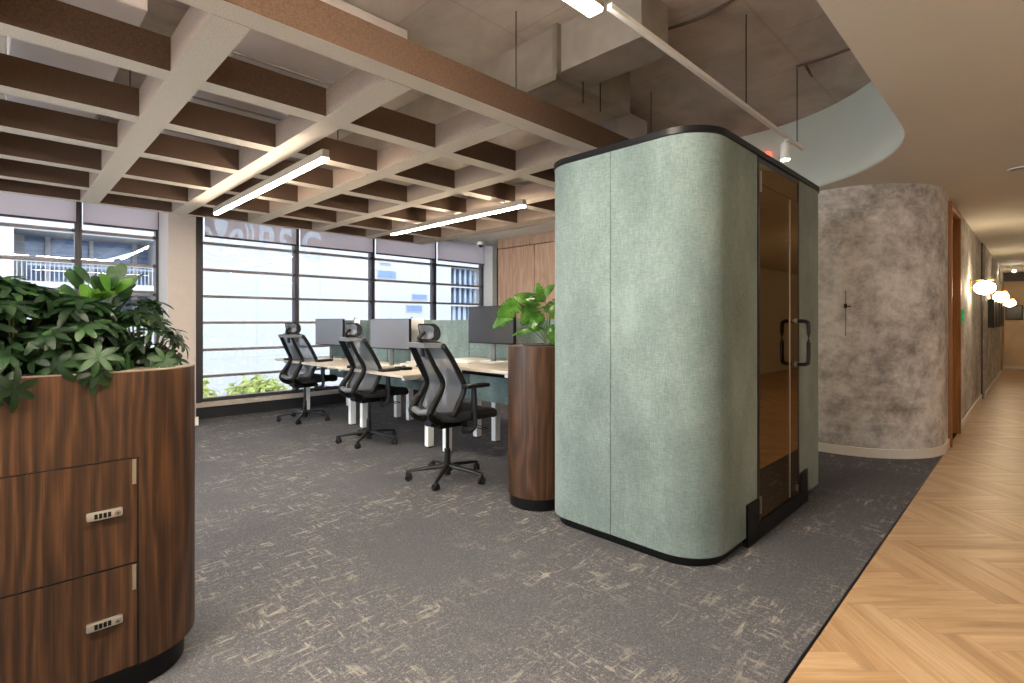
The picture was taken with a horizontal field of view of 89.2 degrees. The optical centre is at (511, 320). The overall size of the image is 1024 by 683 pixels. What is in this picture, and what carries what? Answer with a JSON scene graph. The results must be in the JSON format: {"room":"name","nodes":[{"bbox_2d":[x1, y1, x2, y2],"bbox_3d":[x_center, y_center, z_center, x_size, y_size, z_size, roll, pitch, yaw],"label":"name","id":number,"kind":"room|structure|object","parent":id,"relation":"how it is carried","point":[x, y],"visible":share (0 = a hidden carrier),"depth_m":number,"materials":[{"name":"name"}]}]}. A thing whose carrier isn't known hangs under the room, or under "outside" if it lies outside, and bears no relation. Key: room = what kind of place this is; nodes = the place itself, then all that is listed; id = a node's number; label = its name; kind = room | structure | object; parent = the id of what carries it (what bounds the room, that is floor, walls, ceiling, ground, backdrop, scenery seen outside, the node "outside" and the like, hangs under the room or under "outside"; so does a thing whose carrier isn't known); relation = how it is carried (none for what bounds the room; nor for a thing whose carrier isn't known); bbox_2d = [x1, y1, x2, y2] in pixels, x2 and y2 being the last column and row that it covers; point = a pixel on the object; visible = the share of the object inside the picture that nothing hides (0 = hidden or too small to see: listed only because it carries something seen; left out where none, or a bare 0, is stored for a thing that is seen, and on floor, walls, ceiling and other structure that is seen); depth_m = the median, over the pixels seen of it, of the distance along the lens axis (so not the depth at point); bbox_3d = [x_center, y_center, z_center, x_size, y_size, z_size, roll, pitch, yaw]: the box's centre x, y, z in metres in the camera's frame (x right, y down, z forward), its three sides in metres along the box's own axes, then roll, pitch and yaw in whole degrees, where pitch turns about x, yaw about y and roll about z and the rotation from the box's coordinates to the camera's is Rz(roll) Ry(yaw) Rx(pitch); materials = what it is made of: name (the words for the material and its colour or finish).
{"room":"open-plan office","nodes":[
{"label":"open-plan office","id":0,"kind":"room"},
{"bbox_2d":[159,212,195,416],"bbox_3d":[-4.104,-0.350,6.340,0.290,3.200,0.620,0,0,-45],"label":"column","id":1,"kind":"structure","parent":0,"point":[177,232],"depth_m":6.14,"materials":[{"name":"beige paint"}]},
{"bbox_2d":[195,417,198,425],"bbox_3d":[-3.882,1.200,6.116,0.330,0.100,0.030,0,0,-45],"label":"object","id":2,"kind":"structure","parent":1,"relation":"attached to","point":[196,418],"depth_m":6.21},
{"bbox_2d":[0,0,870,183],"bbox_3d":[3.774,-2.100,7.553,22.400,0.300,10.400,0,0,-45],"label":"ceiling","id":3,"kind":"structure","parent":0,"point":[782,35],"depth_m":3.72,"materials":[{"name":"concrete"}]},
{"bbox_2d":[2,0,147,145],"bbox_3d":[-3.395,-1.750,3.852,0.530,0.300,3.750,0,0,-45],"label":"duct","id":4,"kind":"object","parent":3,"relation":"hanging from","point":[133,12],"visible":0.18,"depth_m":3.15,"materials":[{"name":"metal"}]},
{"bbox_2d":[213,148,328,214],"bbox_3d":[-2.204,-1.534,4.533,0.050,0.832,2.620,0,0,-44],"label":"lamp","id":5,"kind":"object","parent":3,"relation":"hanging from","point":[321,156],"visible":0.87,"depth_m":4.20,"materials":[{"name":"beige plastic"}]},
{"bbox_2d":[140,0,406,169],"bbox_3d":[-2.459,-1.790,4.570,0.970,0.300,4.050,0,0,-45],"label":"duct","id":6,"kind":"object","parent":3,"relation":"attached to","point":[257,48],"visible":0.12,"depth_m":3.37,"materials":[{"name":"metal"}]},
{"bbox_2d":[0,0,627,244],"bbox_3d":[-1.875,-1.598,4.691,5.950,0.698,4.840,0,0,-45],"label":"grid","id":7,"kind":"object","parent":3,"relation":"hanging from","point":[195,57],"visible":0.82,"depth_m":3.52,"materials":[{"name":"beige wood"}]},
{"bbox_2d":[390,199,525,234],"bbox_3d":[-0.728,-1.539,5.985,0.050,0.822,2.420,0,0,-45],"label":"lamp","id":8,"kind":"object","parent":3,"relation":"hanging from","point":[521,203],"visible":0.9,"depth_m":5.77,"materials":[{"name":"beige plastic"}]},
{"bbox_2d":[290,0,667,198],"bbox_3d":[-0.728,-1.720,5.055,0.910,0.460,5.000,0,0,-45],"label":"duct","id":9,"kind":"object","parent":3,"relation":"hanging from","point":[581,66],"visible":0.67,"depth_m":3.52,"materials":[{"name":"metal"}]},
{"bbox_2d":[416,113,646,208],"bbox_3d":[-0.437,-1.760,6.330,0.520,0.280,4.400,0,0,-45],"label":"duct","id":10,"kind":"object","parent":3,"relation":"hanging from","point":[630,126],"visible":0.09,"depth_m":4.75,"materials":[{"name":"metal"}]},
{"bbox_2d":[564,0,603,16],"bbox_3d":[-0.086,-1.614,1.740,1.230,0.672,0.075,0,0,-44],"label":"lamp","id":11,"kind":"object","parent":3,"relation":"hanging from","point":[590,8],"visible":1,"depth_m":2.12,"materials":[{"name":"beige"}]},
{"bbox_2d":[668,0,734,29],"bbox_3d":[1.195,-1.938,3.300,0.053,0.021,0.503,0,0,-44],"label":"cable","id":12,"kind":"object","parent":3,"relation":"attached to","point":[729,1],"visible":0.88,"depth_m":3.30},
{"bbox_2d":[607,2,803,160],"bbox_3d":[1.347,-1.558,3.156,2.620,0.763,0.068,0,0,-45],"label":"track light","id":13,"kind":"object","parent":3,"relation":"hanging from","point":[612,8],"depth_m":2.96,"materials":[{"name":"white paint"}]},
{"bbox_2d":[796,48,849,76],"bbox_3d":[2.368,-1.887,3.761,0.108,0.122,0.562,0,0,-45],"label":"cable","id":14,"kind":"object","parent":3,"relation":"attached to","point":[847,49],"visible":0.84,"depth_m":3.86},
{"bbox_2d":[484,246,496,305],"bbox_3d":[-0.434,-0.120,10.138,0.230,2.740,0.400,0,0,-45],"label":"wall pier","id":15,"kind":"object","parent":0,"point":[490,253],"visible":0.09,"depth_m":9.97,"materials":[{"name":"white paint"}]},
{"bbox_2d":[497,231,554,319],"bbox_3d":[1.123,0.000,6.882,0.268,2.500,3.585,0,0,-45],"label":"wall","id":16,"kind":"structure","parent":0,"point":[523,262],"depth_m":7.63,"materials":[{"name":"brown wood"}]},
{"bbox_2d":[148,372,1023,682],"bbox_3d":[3.774,1.374,7.553,22.400,0.252,10.400,0,0,-45],"label":"floor","id":17,"kind":"structure","parent":0,"point":[317,560],"depth_m":2.56,"materials":[{"name":"carpet"}]},
{"bbox_2d":[0,362,194,682],"bbox_3d":[-2.010,0.707,1.279,2.150,1.086,0.452,0,0,-45],"label":"base cabinet","id":18,"kind":"object","parent":17,"relation":"on","point":[97,492],"visible":0.94,"depth_m":1.66,"materials":[{"name":"brown wood"}]},
{"bbox_2d":[0,276,78,412],"bbox_3d":[-1.586,0.073,1.639,0.376,0.434,0.417,0,0,-45],"label":"potted schefflera","id":19,"kind":"object","parent":18,"relation":"in","point":[14,293],"visible":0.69,"depth_m":1.57,"materials":[{"name":"green plant"}]},
{"bbox_2d":[15,294,133,394],"bbox_3d":[-1.482,0.099,1.754,0.326,0.376,0.399,0,0,-45],"label":"potted schefflera","id":20,"kind":"object","parent":18,"relation":"in","point":[90,359],"visible":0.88,"depth_m":1.65,"materials":[{"name":"green plant"}]},
{"bbox_2d":[26,263,150,339],"bbox_3d":[-1.459,-0.069,1.828,0.254,0.285,0.342,0,0,6],"label":"plant","id":21,"kind":"object","parent":18,"relation":"in","point":[114,282],"visible":0.45,"depth_m":1.79,"materials":[{"name":"green plant"}]},
{"bbox_2d":[103,298,189,367],"bbox_3d":[-1.378,0.088,1.938,0.315,0.351,0.297,0,0,-24],"label":"potted schefflera","id":22,"kind":"object","parent":18,"relation":"in","point":[161,356],"visible":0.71,"depth_m":1.88,"materials":[{"name":"green plant"}]},
{"bbox_2d":[276,323,337,424],"bbox_3d":[-2.597,0.635,6.609,0.667,1.230,0.690,0,0,28],"label":"office chair","id":23,"kind":"object","parent":17,"relation":"on","point":[297,346],"visible":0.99,"depth_m":6.43,"materials":[{"name":"black fabric"}]},
{"bbox_2d":[196,389,418,418],"bbox_3d":[-3.038,1.175,7.672,12.700,0.150,0.230,0,0,-45],"label":"window sill","id":24,"kind":"structure","parent":17,"relation":"on","point":[272,405],"depth_m":7.15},
{"bbox_2d":[275,356,386,424],"bbox_3d":[-2.370,0.877,6.729,0.800,0.745,1.530,0,0,-45],"label":"desk","id":25,"kind":"object","parent":17,"relation":"on","point":[351,404],"visible":0.39,"depth_m":6.28,"materials":[{"name":"brown wood"}]},
{"bbox_2d":[315,319,344,359],"bbox_3d":[-2.410,0.237,6.883,0.660,0.535,0.200,0,0,39],"label":"monitor","id":26,"kind":"object","parent":25,"relation":"on","point":[327,331],"visible":0.79,"depth_m":6.86,"materials":[{"name":"black plastic"}]},
{"bbox_2d":[335,323,408,448],"bbox_3d":[-1.448,0.635,5.411,0.667,1.230,0.690,0,0,41],"label":"office chair","id":27,"kind":"object","parent":17,"relation":"on","point":[362,387],"visible":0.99,"depth_m":5.24,"materials":[{"name":"black fabric"}]},
{"bbox_2d":[346,382,400,417],"bbox_3d":[-1.781,0.877,7.314,0.800,0.745,1.530,0,0,-45],"label":"desk","id":28,"kind":"object","parent":17,"relation":"on","point":[397,407],"visible":0.13,"depth_m":6.69,"materials":[{"name":"white metal"}]},
{"bbox_2d":[330,320,386,384],"bbox_3d":[-2.092,0.394,7.055,0.057,0.812,1.570,0,0,-45],"label":"screen","id":29,"kind":"object","parent":28,"relation":"attached to","point":[381,354],"visible":0.06,"depth_m":6.86,"materials":[{"name":"fabric"}]},
{"bbox_2d":[328,362,461,447],"bbox_3d":[-1.264,0.877,5.615,0.800,0.745,1.530,0,0,-45],"label":"desk","id":30,"kind":"object","parent":17,"relation":"on","point":[414,374],"visible":0.42,"depth_m":5.19,"materials":[{"name":"brown wood"}]},
{"bbox_2d":[371,319,410,366],"bbox_3d":[-1.360,0.240,5.826,0.680,0.530,0.200,0,0,38],"label":"monitor","id":31,"kind":"object","parent":30,"relation":"on","point":[391,334],"visible":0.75,"depth_m":5.79,"materials":[{"name":"black plastic"}]},
{"bbox_2d":[395,366,411,369],"bbox_3d":[-1.127,0.491,5.392,0.101,0.028,0.170,0,0,-45],"label":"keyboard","id":32,"kind":"object","parent":30,"relation":"on","point":[401,367],"visible":0.75,"depth_m":5.34,"materials":[{"name":"black plastic"}]},
{"bbox_2d":[400,363,415,368],"bbox_3d":[-1.112,0.477,5.547,0.091,0.055,0.160,0,0,-45],"label":"box","id":33,"kind":"object","parent":30,"relation":"on","point":[401,364],"visible":0.44,"depth_m":5.50,"materials":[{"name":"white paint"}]},
{"bbox_2d":[411,317,423,366],"bbox_3d":[-1.058,0.230,5.798,0.090,0.550,0.240,0,0,-45],"label":"board","id":34,"kind":"object","parent":30,"relation":"on","point":[414,322],"visible":0.31,"depth_m":5.83,"materials":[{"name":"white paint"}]},
{"bbox_2d":[406,388,481,437],"bbox_3d":[-0.675,0.877,6.200,0.800,0.745,1.530,0,0,-45],"label":"desk leg","id":35,"kind":"object","parent":17,"relation":"on","point":[477,433],"visible":0.16,"depth_m":6.46,"materials":[{"name":"white metal"}]},
{"bbox_2d":[387,320,468,397],"bbox_3d":[-0.982,0.394,5.937,0.057,0.812,1.570,0,0,-45],"label":"screen","id":36,"kind":"object","parent":35,"relation":"attached to","point":[454,333],"visible":0.35,"depth_m":5.59,"materials":[{"name":"fabric"}]},
{"bbox_2d":[405,324,496,490],"bbox_3d":[-0.478,0.635,4.150,0.690,1.230,0.667,0,0,-45],"label":"office chair","id":37,"kind":"object","parent":17,"relation":"on","point":[440,398],"visible":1,"depth_m":3.98,"materials":[{"name":"black fabric"}]},
{"bbox_2d":[406,357,507,451],"bbox_3d":[-0.210,0.810,4.554,0.800,0.880,1.360,0,0,-45],"label":"desk","id":38,"kind":"object","parent":17,"relation":"on","point":[500,370],"visible":0.25,"depth_m":4.52,"materials":[{"name":"brown wood"}]},
{"bbox_2d":[455,359,478,362],"bbox_3d":[-0.464,0.361,4.697,0.130,0.017,0.360,0,0,-45],"label":"keyboard","id":39,"kind":"object","parent":38,"relation":"on","point":[457,360],"visible":0.71,"depth_m":4.60,"materials":[{"name":"white paint"}]},
{"bbox_2d":[462,370,504,377],"bbox_3d":[-0.061,0.455,4.702,0.220,0.090,0.960,0,0,-45],"label":"cable tray","id":40,"kind":"object","parent":38,"relation":"on","point":[463,371],"depth_m":4.74,"materials":[{"name":"black plastic"}]},
{"bbox_2d":[469,306,515,363],"bbox_3d":[-0.181,0.117,4.668,0.200,0.505,0.600,0,0,-45],"label":"monitor","id":41,"kind":"object","parent":38,"relation":"on","point":[482,319],"visible":0.74,"depth_m":4.66,"materials":[{"name":"black plastic"}]},
{"bbox_2d":[491,402,499,441],"bbox_3d":[0.379,0.877,5.139,0.800,0.745,1.360,0,0,-45],"label":"desk leg","id":42,"kind":"object","parent":17,"relation":"on","point":[495,421],"visible":0.09,"depth_m":5.36,"materials":[{"name":"white metal"}]},
{"bbox_2d":[469,320,554,404],"bbox_3d":[0.115,0.394,4.832,0.057,0.812,1.535,0,0,-45],"label":"screen","id":43,"kind":"object","parent":42,"relation":"attached to","point":[497,392],"visible":0.13,"depth_m":5.05,"materials":[{"name":"fabric"}]},
{"bbox_2d":[508,343,554,511],"bbox_3d":[0.724,0.707,4.136,1.945,1.086,0.420,0,0,-45],"label":"cylindrical planter","id":44,"kind":"object","parent":17,"relation":"on","point":[531,366],"visible":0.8,"depth_m":3.40,"materials":[{"name":"brown wood"}]},
{"bbox_2d":[493,283,554,344],"bbox_3d":[0.173,-0.045,3.658,0.567,0.444,0.306,0,0,-45],"label":"monstera","id":45,"kind":"object","parent":44,"relation":"on","point":[531,315],"visible":0.94,"depth_m":3.59,"materials":[{"name":"green plant"}]},
{"bbox_2d":[554,125,818,566],"bbox_3d":[1.327,0.133,3.588,2.076,2.234,1.174,0,0,-45],"label":"booth","id":46,"kind":"object","parent":17,"relation":"on","point":[686,256],"visible":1,"depth_m":2.85,"materials":[{"name":"green fabric"}]},
{"bbox_2d":[783,455,943,682],"bbox_3d":[0.848,1.254,1.700,9.600,0.013,0.010,0,0,-45],"label":"trim","id":47,"kind":"structure","parent":17,"relation":"on","point":[817,635],"depth_m":2.38,"materials":[{"name":"black metal"}]},
{"bbox_2d":[459,0,1023,272],"bbox_3d":[4.261,-1.260,7.063,22.200,0.020,8.820,0,0,-45],"label":"ceiling","id":48,"kind":"structure","parent":0,"point":[951,72],"depth_m":2.93,"materials":[{"name":"paint"}]},
{"bbox_2d":[477,242,484,247],"bbox_3d":[-0.494,-1.208,8.247,0.124,0.085,0.124,0,0,-45],"label":"security camera","id":49,"kind":"object","parent":48,"relation":"attached to","point":[480,244],"visible":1,"depth_m":8.21,"materials":[{"name":"white paint"}]},
{"bbox_2d":[458,81,903,239],"bbox_3d":[0.773,-1.602,4.559,4.415,0.696,13.682,0,0,10],"label":"ceiling","id":50,"kind":"structure","parent":48,"relation":"attached to","point":[849,136],"depth_m":4.61,"materials":[{"name":"white paint"}]},
{"bbox_2d":[1007,166,1023,171],"bbox_3d":[4.152,-1.247,4.263,0.130,0.006,0.130,0,0,-45],"label":"recessed light","id":51,"kind":"object","parent":48,"relation":"in","point":[1022,167],"visible":1,"depth_m":4.27,"materials":[{"name":"white paint"}]},
{"bbox_2d":[1007,267,1023,272],"bbox_3d":[11.706,-1.163,11.130,0.160,0.174,1.600,0,0,-45],"label":"track","id":52,"kind":"object","parent":48,"relation":"attached to","point":[1013,270],"visible":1,"depth_m":11.59,"materials":[{"name":"metal"}]},
{"bbox_2d":[818,183,947,449],"bbox_3d":[3.191,0.000,5.166,2.181,2.500,0.735,0,0,16],"label":"wall","id":53,"kind":"structure","parent":0,"point":[883,384],"depth_m":4.77,"materials":[{"name":"grey concrete"}]},
{"bbox_2d":[844,291,850,335],"bbox_3d":[3.105,-0.070,4.808,0.022,0.420,0.057,0,0,-45],"label":"clock","id":54,"kind":"object","parent":53,"relation":"attached to","point":[845,304],"visible":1,"depth_m":4.82,"materials":[{"name":"black metal"}]},
{"bbox_2d":[818,439,949,458],"bbox_3d":[3.187,1.208,5.115,2.200,0.085,0.674,0,0,15],"label":"baseboard","id":55,"kind":"structure","parent":53,"relation":"attached to","point":[823,447],"depth_m":4.75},
{"bbox_2d":[787,369,1023,682],"bbox_3d":[6.237,1.250,5.002,21.900,0.001,2.910,0,0,-45],"label":"floor","id":56,"kind":"structure","parent":0,"point":[955,612],"depth_m":2.46,"materials":[{"name":"brown wood"}]},
{"bbox_2d":[961,215,1003,419],"bbox_3d":[8.951,0.000,9.811,11.270,2.500,0.150,0,0,-45],"label":"wall","id":57,"kind":"structure","parent":0,"point":[970,244],"depth_m":7.53,"materials":[{"name":"concrete"}]},
{"bbox_2d":[948,201,960,446],"bbox_3d":[4.616,0.030,5.520,0.930,2.440,0.170,0,0,-45],"label":"door","id":58,"kind":"structure","parent":57,"relation":"in","point":[954,216],"depth_m":5.75,"materials":[{"name":"brown wood"}]},
{"bbox_2d":[961,309,964,321],"bbox_3d":[5.293,-0.060,6.094,0.120,0.150,0.030,0,0,-45],"label":"sign","id":59,"kind":"object","parent":57,"relation":"in","point":[962,310],"depth_m":6.05,"materials":[{"name":"green"}]},
{"bbox_2d":[961,394,981,429],"bbox_3d":[6.242,1.208,7.047,3.530,0.085,0.015,0,0,-45],"label":"baseboard","id":60,"kind":"structure","parent":57,"relation":"attached to","point":[967,416],"depth_m":6.78,"materials":[{"name":"beige wood"}]},
{"bbox_2d":[981,243,982,398],"bbox_3d":[7.521,0.000,8.399,0.190,2.500,0.140,0,0,-45],"label":"trim","id":61,"kind":"structure","parent":57,"relation":"attached to","point":[981,243],"depth_m":8.28,"materials":[{"name":"wood"}]},
{"bbox_2d":[969,278,995,294],"bbox_3d":[6.104,-0.451,6.739,0.216,0.218,0.258,0,0,-45],"label":"wall lamp","id":62,"kind":"object","parent":57,"relation":"attached to","point":[984,287],"visible":1,"depth_m":6.68,"materials":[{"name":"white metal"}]},
{"bbox_2d":[988,299,995,327],"bbox_3d":[8.560,-0.130,9.261,0.600,0.500,0.080,0,0,-45],"label":"picture frame","id":63,"kind":"object","parent":57,"relation":"attached to","point":[991,302],"visible":0.99,"depth_m":9.05,"materials":[{"name":"black metal"}]},
{"bbox_2d":[984,370,1001,397],"bbox_3d":[9.655,1.208,10.394,5.650,0.085,0.015,0,0,-45],"label":"baseboard","id":64,"kind":"structure","parent":57,"relation":"attached to","point":[988,390],"depth_m":9.72,"materials":[{"name":"beige wood"}]},
{"bbox_2d":[996,301,998,326],"bbox_3d":[9.306,-0.130,10.001,0.600,0.500,0.080,0,0,-45],"label":"picture frame","id":65,"kind":"object","parent":57,"relation":"attached to","point":[997,302],"visible":0.4,"depth_m":9.98,"materials":[{"name":"black metal"}]},
{"bbox_2d":[990,291,1008,301],"bbox_3d":[8.716,-0.451,9.290,0.216,0.218,0.258,0,0,-45],"label":"wall lamp","id":66,"kind":"object","parent":57,"relation":"attached to","point":[1001,296],"visible":0.92,"depth_m":9.22,"materials":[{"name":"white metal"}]},
{"bbox_2d":[999,302,1000,326],"bbox_3d":[10.051,-0.130,10.741,0.600,0.500,0.080,0,0,-45],"label":"picture frame","id":67,"kind":"object","parent":57,"relation":"attached to","point":[999,302],"visible":0.36,"depth_m":10.57,"materials":[{"name":"black metal"}]},
{"bbox_2d":[1001,303,1003,326],"bbox_3d":[10.796,-0.130,11.481,0.600,0.500,0.080,0,0,-45],"label":"picture frame","id":68,"kind":"object","parent":57,"relation":"attached to","point":[1002,304],"visible":0.44,"depth_m":11.50,"materials":[{"name":"black metal"}]},
{"bbox_2d":[1004,281,1023,365],"bbox_3d":[13.816,0.000,12.874,0.150,2.500,3.600,0,0,-45],"label":"wall","id":69,"kind":"structure","parent":0,"point":[1013,329],"depth_m":13.52,"materials":[{"name":"paint"}]},
{"bbox_2d":[1003,272,1023,281],"bbox_3d":[13.365,-1.140,13.045,0.250,0.220,1.480,0,0,-45],"label":"trim","id":70,"kind":"structure","parent":69,"relation":"attached to","point":[1017,276],"depth_m":13.35,"materials":[{"name":"wood"}]},
{"bbox_2d":[1005,305,1022,319],"bbox_3d":[13.057,-0.220,13.508,0.034,0.380,0.330,0,0,-45],"label":"picture frame","id":71,"kind":"object","parent":69,"relation":"attached to","point":[1015,312],"visible":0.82,"depth_m":13.49,"materials":[{"name":"brown wood"}]},
{"bbox_2d":[1005,365,1023,369],"bbox_3d":[13.756,1.208,12.814,0.020,0.085,3.600,0,0,-45],"label":"baseboard","id":72,"kind":"structure","parent":69,"relation":"attached to","point":[1006,366],"depth_m":13.50,"materials":[{"name":"beige wood"}]},
{"bbox_3d":[-3.077,-1.720,7.711,12.700,0.460,0.120,0,0,-45],"label":"wall","id":73,"kind":"structure","parent":0,"visible":0},
{"bbox_2d":[0,202,77,294],"bbox_3d":[-5.336,-0.220,5.412,1.253,2.540,0.120,0,0,-45],"label":"window","id":74,"kind":"structure","parent":73,"relation":"in","point":[74,230],"depth_m":5.67,"materials":[{"name":"metal"}]},
{"bbox_2d":[0,192,75,223],"bbox_3d":[-5.263,-1.281,5.357,1.180,0.402,0.044,0,0,-45],"label":"roller blind","id":75,"kind":"object","parent":74,"relation":"attached to","point":[11,205],"visible":0.65,"depth_m":5.55,"materials":[{"name":"fabric"}]},
{"bbox_2d":[78,202,158,346],"bbox_3d":[-4.623,-0.220,6.120,0.755,2.540,0.120,0,0,-45],"label":"window","id":76,"kind":"structure","parent":73,"relation":"in","point":[155,237],"depth_m":6.18,"materials":[{"name":"metal"}]},
{"bbox_2d":[83,202,157,231],"bbox_3d":[-4.552,-1.281,6.064,0.705,0.402,0.044,0,0,-45],"label":"roller blind","id":77,"kind":"object","parent":76,"relation":"attached to","point":[93,214],"visible":0.66,"depth_m":6.05,"materials":[{"name":"fabric"}]},
{"bbox_2d":[196,217,200,402],"bbox_3d":[-4.085,-0.450,6.654,0.140,3.000,0.200,0,0,-45],"label":"trim","id":78,"kind":"structure","parent":73,"relation":"attached to","point":[198,219],"depth_m":6.61,"materials":[{"name":"metal"}]},
{"bbox_2d":[196,217,338,407],"bbox_3d":[-3.031,-0.195,7.665,12.700,2.590,0.250,0,0,-45],"label":"window","id":79,"kind":"structure","parent":73,"relation":"in","point":[293,251],"depth_m":7.08,"materials":[{"name":"metal"}]},
{"bbox_2d":[205,218,295,245],"bbox_3d":[-3.528,-1.281,7.080,1.170,0.402,0.044,0,0,-45],"label":"roller blind","id":80,"kind":"object","parent":79,"relation":"attached to","point":[209,222],"visible":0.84,"depth_m":7.05,"materials":[{"name":"fabric"}]},
{"bbox_2d":[205,219,253,239],"bbox_3d":[-3.729,-1.170,6.881,0.595,0.820,0.006,0,0,-45],"label":"lettering","id":81,"kind":"object","parent":80,"relation":"attached to","point":[221,226],"depth_m":6.83,"materials":[{"name":"white plastic"}]},
{"bbox_2d":[259,225,320,244],"bbox_3d":[-3.162,-1.091,7.444,0.881,0.462,0.006,0,0,-45],"label":"lettering","id":82,"kind":"object","parent":80,"relation":"attached to","point":[262,229],"depth_m":7.35,"materials":[{"name":"white plastic"}]},
{"bbox_2d":[297,229,372,392],"bbox_3d":[-2.719,-0.220,8.010,1.229,2.540,0.120,0,0,-45],"label":"window","id":83,"kind":"structure","parent":73,"relation":"in","point":[369,258],"depth_m":7.93,"materials":[{"name":"metal"}]},
{"bbox_2d":[300,229,372,253],"bbox_3d":[-2.655,-1.281,7.947,1.170,0.402,0.044,0,0,-45],"label":"roller blind","id":84,"kind":"object","parent":83,"relation":"attached to","point":[330,241],"visible":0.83,"depth_m":7.96,"materials":[{"name":"fabric"}]},
{"bbox_2d":[373,239,434,319],"bbox_3d":[-1.846,-0.220,8.877,1.229,2.540,0.120,0,0,-45],"label":"window","id":85,"kind":"structure","parent":73,"relation":"in","point":[431,283],"depth_m":8.95,"materials":[{"name":"metal"}]},
{"bbox_2d":[376,239,434,259],"bbox_3d":[-1.783,-1.281,8.813,1.170,0.402,0.044,0,0,-45],"label":"roller blind","id":86,"kind":"object","parent":85,"relation":"attached to","point":[383,247],"visible":0.7,"depth_m":8.79,"materials":[{"name":"fabric"}]},
{"bbox_2d":[435,242,483,319],"bbox_3d":[-0.998,-0.220,9.719,1.159,2.540,0.120,0,0,-45],"label":"window","id":87,"kind":"structure","parent":73,"relation":"in","point":[480,268],"depth_m":9.83,"materials":[{"name":"metal"}]},
{"bbox_2d":[438,240,484,264],"bbox_3d":[-0.931,-1.281,9.659,1.110,0.402,0.044,0,0,-45],"label":"roller blind","id":88,"kind":"object","parent":87,"relation":"attached to","point":[448,250],"visible":0.8,"depth_m":9.63,"materials":[{"name":"fabric"}]},
{"bbox_3d":[8.274,-1.100,9.160,11.250,0.300,0.120,0,0,-45],"label":"wall","id":89,"kind":"structure","parent":0,"visible":0},
{"bbox_2d":[1001,282,1001,369],"bbox_3d":[11.932,0.150,12.785,0.950,2.200,0.170,0,0,-45],"label":"door","id":90,"kind":"structure","parent":89,"relation":"in","point":[1001,282],"depth_m":13.03,"materials":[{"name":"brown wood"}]},
{"bbox_2d":[1001,299,1015,306],"bbox_3d":[11.958,-0.451,12.510,0.216,0.218,0.258,0,0,-45],"label":"wall lamp","id":91,"kind":"object","parent":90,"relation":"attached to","point":[1009,303],"visible":0.92,"depth_m":12.43,"materials":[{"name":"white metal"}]},
{"label":"outside","id":92,"kind":"structure","parent":0,"visible":0},
{"bbox_3d":[-9.991,5.350,24.254,80.000,0.200,31.500,0,0,-45],"label":"ground","id":93,"kind":"structure","parent":92,"visible":0},
{"bbox_2d":[203,378,218,397],"bbox_3d":[-5.694,3.047,8.832,1.301,4.412,1.253,0,0,15],"label":"tree","id":94,"kind":"object","parent":93,"relation":"on","point":[206,393],"visible":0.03,"depth_m":8.98,"materials":[{"name":"green plant"}]},
{"bbox_2d":[0,202,478,395],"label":"window","id":95,"kind":"structure","parent":93,"relation":"on","point":[14,241],"depth_m":15.13,"materials":[{"name":"glass"}]},
{"bbox_2d":[222,374,290,395],"bbox_3d":[-4.695,3.085,9.587,1.403,4.336,1.350,0,0,-45],"label":"bush","id":96,"kind":"object","parent":93,"relation":"on","point":[250,386],"visible":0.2,"depth_m":9.43,"materials":[{"name":"green plant"}]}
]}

